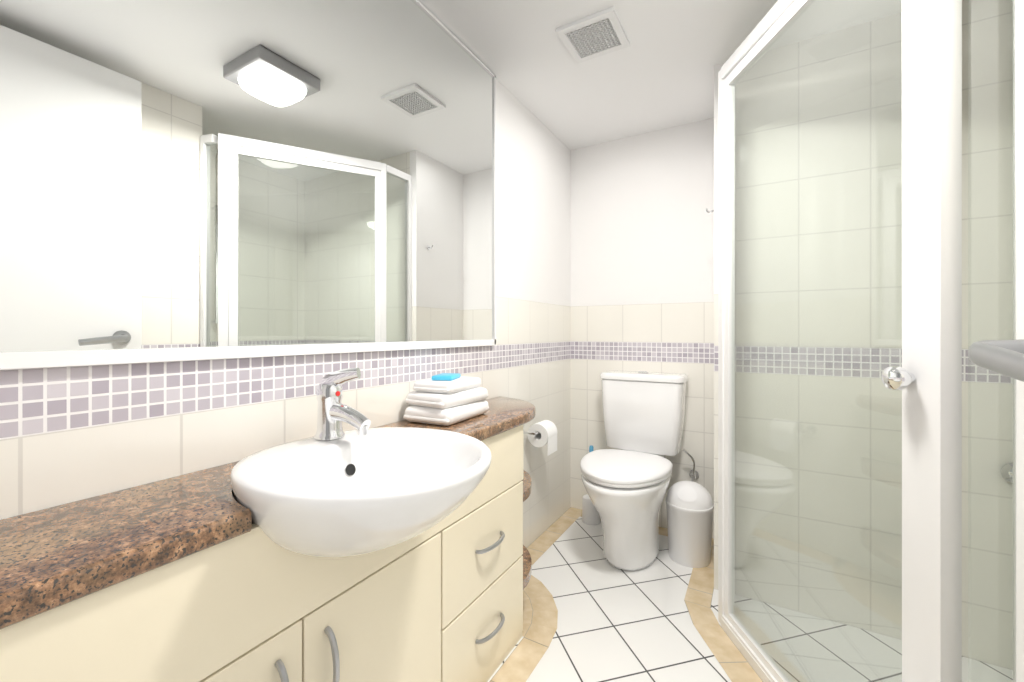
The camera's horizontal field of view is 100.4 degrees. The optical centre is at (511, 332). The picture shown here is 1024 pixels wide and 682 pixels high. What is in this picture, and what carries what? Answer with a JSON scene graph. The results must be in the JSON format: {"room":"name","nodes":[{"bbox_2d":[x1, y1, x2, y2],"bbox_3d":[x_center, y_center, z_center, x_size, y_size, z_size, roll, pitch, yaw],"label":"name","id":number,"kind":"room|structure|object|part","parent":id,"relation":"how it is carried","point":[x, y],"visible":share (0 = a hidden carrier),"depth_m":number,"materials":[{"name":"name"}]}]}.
{"room":"bathroom","nodes":[
{"label":"bathroom","id":0,"kind":"room"},
{"bbox_2d":[0,0,1012,669],"bbox_3d":[0.515,-0.022,0.956,1.944,2.203,2.754,0,0,30],"label":"wall","id":1,"kind":"structure","parent":0,"point":[607,252],"depth_m":1.61,"materials":[{"name":"white paint"}]},
{"bbox_2d":[0,0,495,369],"bbox_3d":[-0.507,-0.528,1.112,0.015,1.169,1.722,0,0,30],"label":"mirror","id":2,"kind":"object","parent":1,"relation":"attached to","point":[181,180],"visible":1,"depth_m":0.94,"materials":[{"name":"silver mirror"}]},
{"bbox_2d":[523,420,556,454],"bbox_3d":[0.134,0.516,2.099,0.133,0.146,0.173,0,0,30],"label":"toilet roll","id":3,"kind":"object","parent":1,"relation":"attached to","point":[544,432],"visible":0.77,"depth_m":2.07,"materials":[{"name":"white paper"}]},
{"bbox_2d":[683,449,698,481],"bbox_3d":[0.938,0.697,2.238,0.048,0.183,0.108,0,0,42],"label":"water valve","id":4,"kind":"object","parent":1,"relation":"attached to","point":[693,474],"visible":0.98,"depth_m":2.23,"materials":[{"name":"silver metal"}]},
{"bbox_2d":[1017,0,1023,681],"bbox_3d":[0.432,0.005,0.143,0.043,2.137,0.886,0,0,30],"label":"door","id":5,"kind":"structure","parent":1,"relation":"in","point":[1020,3],"depth_m":0.53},
{"bbox_2d":[968,339,1023,381],"bbox_3d":[0.588,0.022,0.423,0.169,0.058,0.171,0,0,30],"label":"door handle","id":6,"kind":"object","parent":5,"relation":"attached to","point":[1003,357],"depth_m":0.46,"materials":[{"name":"white metal"}]},
{"bbox_2d":[418,0,901,149],"bbox_3d":[0.390,-1.150,0.741,1.987,0.054,3.294,0,0,30],"label":"ceiling","id":7,"kind":"structure","parent":0,"point":[664,79],"depth_m":1.71,"materials":[{"name":"white paint"}]},
{"bbox_2d":[556,6,629,63],"bbox_3d":[0.310,-1.116,1.617,0.216,0.013,0.216,0,0,30],"label":"ceiling vent","id":8,"kind":"object","parent":7,"relation":"in","point":[601,33],"depth_m":1.60,"materials":[{"name":"white plastic"}]},
{"bbox_2d":[487,507,1012,681],"bbox_3d":[0.390,1.080,0.741,1.987,0.001,3.294,0,0,30],"label":"floor","id":9,"kind":"structure","parent":0,"point":[586,618],"depth_m":1.54,"materials":[{"name":"white tile"}]},
{"bbox_2d":[0,367,535,681],"bbox_3d":[-0.257,0.579,0.996,0.562,1.001,1.785,0,0,30],"label":"vanity","id":10,"kind":"object","parent":9,"relation":"on","point":[396,551],"visible":1,"depth_m":0.73,"materials":[{"name":"beige laminate"}]},
{"bbox_2d":[314,367,370,439],"bbox_3d":[-0.388,0.162,0.980,0.161,0.167,0.067,0,0,30],"label":"tap","id":11,"kind":"object","parent":10,"relation":"on","point":[331,412],"depth_m":0.98,"materials":[{"name":"silver metal"}]},
{"bbox_2d":[230,427,491,557],"bbox_3d":[-0.283,0.339,0.877,0.489,0.186,0.476,0,0,30],"label":"basin","id":12,"kind":"object","parent":10,"relation":"in","point":[347,493],"depth_m":0.74,"materials":[{"name":"white ceramic"}]},
{"bbox_2d":[403,373,488,425],"bbox_3d":[-0.212,0.213,1.429,0.193,0.144,0.276,0,0,30],"label":"towels","id":13,"kind":"object","parent":10,"relation":"on","point":[445,399],"visible":1,"depth_m":1.34,"materials":[{"name":"white fabric"}]},
{"bbox_2d":[582,445,600,524],"bbox_3d":[0.454,0.864,2.438,0.104,0.433,0.104,0,0,30],"label":"toilet brush","id":14,"kind":"object","parent":9,"relation":"on","point":[590,515],"visible":0.49,"depth_m":2.40,"materials":[{"name":"white plastic"}]},
{"bbox_2d":[580,370,687,570],"bbox_3d":[0.575,0.645,2.076,0.438,0.870,0.745,0,0,30],"label":"toilet","id":15,"kind":"object","parent":9,"relation":"on","point":[644,411],"visible":1,"depth_m":2.00,"materials":[{"name":"white ceramic"}]},
{"bbox_3d":[0.509,0.618,1.962,0.408,0.052,0.468,0,0,30],"label":"seat","id":16,"kind":"part","parent":15,"relation":"part of","materials":[{"name":"white plastic"}]},
{"bbox_2d":[666,481,713,567],"bbox_3d":[0.848,0.898,2.042,0.214,0.364,0.214,0,0,30],"label":"bin","id":17,"kind":"object","parent":9,"relation":"on","point":[690,507],"visible":1,"depth_m":1.96,"materials":[{"name":"white plastic"}]},
{"bbox_3d":[0.813,0.750,1.980,0.086,0.056,0.059,0,0,30],"label":"lid","id":18,"kind":"part","parent":17,"relation":"part of","materials":[{"name":"white plastic"}]},
{"bbox_2d":[718,0,1016,681],"bbox_3d":[1.109,0.054,1.113,1.067,2.052,0.925,0,0,30],"label":"shower frame","id":19,"kind":"object","parent":9,"relation":"on","point":[929,378],"visible":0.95,"depth_m":0.83,"materials":[{"name":"white metal"}]},
{"bbox_3d":[0.814,0.092,0.856,0.117,0.050,0.097,0,0,30],"label":"shower knob","id":20,"kind":"part","parent":19,"relation":"part of","materials":[{"name":"silver metal"}]},
{"bbox_3d":[1.521,-0.148,1.021,0.262,1.258,0.665,0,0,30],"label":"shower rail","id":21,"kind":"part","parent":19,"relation":"part of","materials":[{"name":"silver metal"}]},
{"bbox_3d":[0.878,0.057,1.245,0.496,1.982,0.884,0,0,30],"label":"shower glass","id":22,"kind":"part","parent":19,"relation":"part of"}
]}

